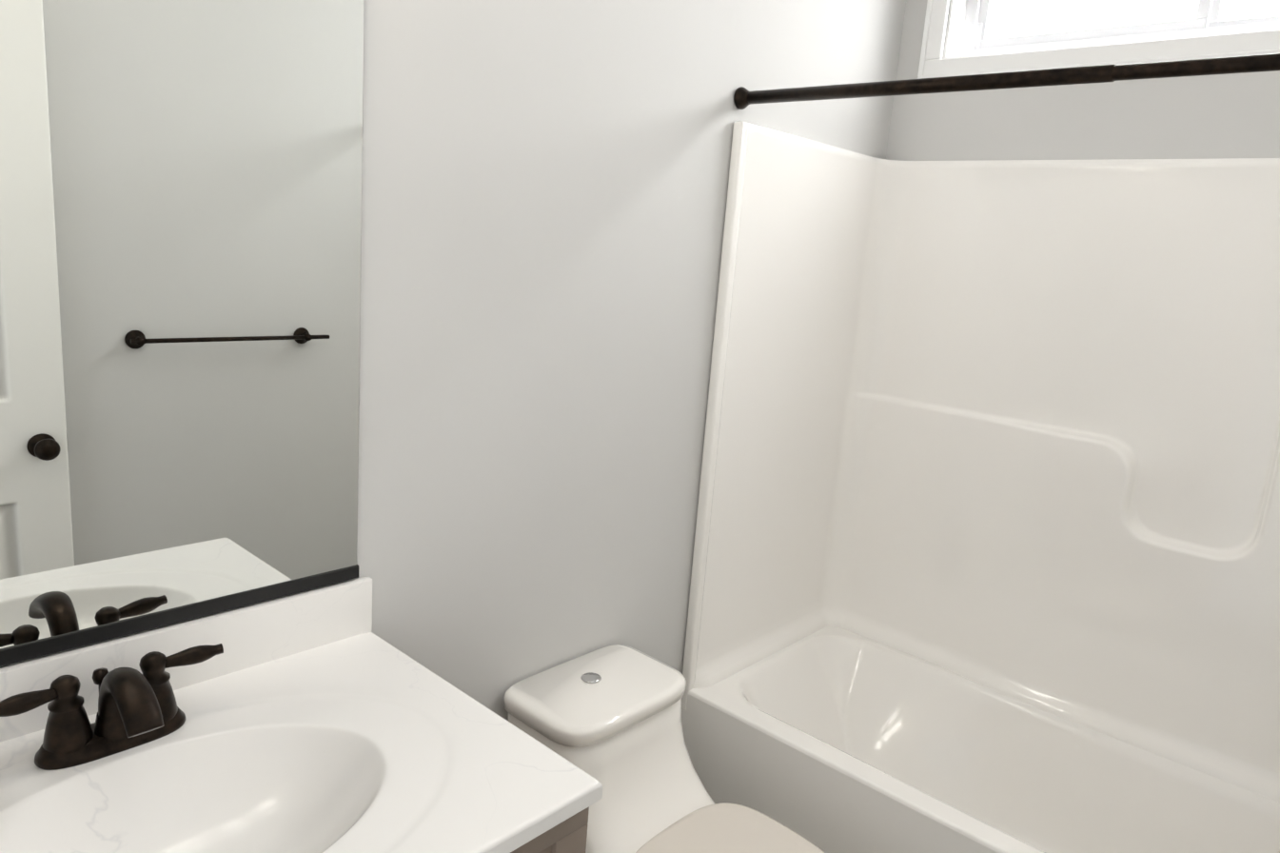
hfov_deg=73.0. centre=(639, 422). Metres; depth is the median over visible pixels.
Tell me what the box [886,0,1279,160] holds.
wall
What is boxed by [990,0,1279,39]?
window pane
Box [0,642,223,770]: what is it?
faucet
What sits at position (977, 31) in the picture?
window unit
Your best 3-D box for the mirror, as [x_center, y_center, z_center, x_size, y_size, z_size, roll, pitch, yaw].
[-0.744,-0.171,1.056,0.010,0.977,0.889,15,15,41]
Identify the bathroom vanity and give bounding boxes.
[0,575,602,852]
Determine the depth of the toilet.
1.75 m
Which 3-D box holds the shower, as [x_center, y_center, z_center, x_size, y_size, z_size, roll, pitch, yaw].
[0.966,0.166,1.921,1.519,2.149,0.756,15,15,41]
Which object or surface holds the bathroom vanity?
on the floor
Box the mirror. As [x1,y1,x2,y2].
[0,0,364,666]
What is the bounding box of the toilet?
[503,644,825,852]
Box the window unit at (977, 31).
[917,0,1279,78]
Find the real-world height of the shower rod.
0.049 m
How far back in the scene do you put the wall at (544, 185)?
1.71 m
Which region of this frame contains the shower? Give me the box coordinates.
[680,120,1279,852]
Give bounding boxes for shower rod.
[733,53,1279,109]
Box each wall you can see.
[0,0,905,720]
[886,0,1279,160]

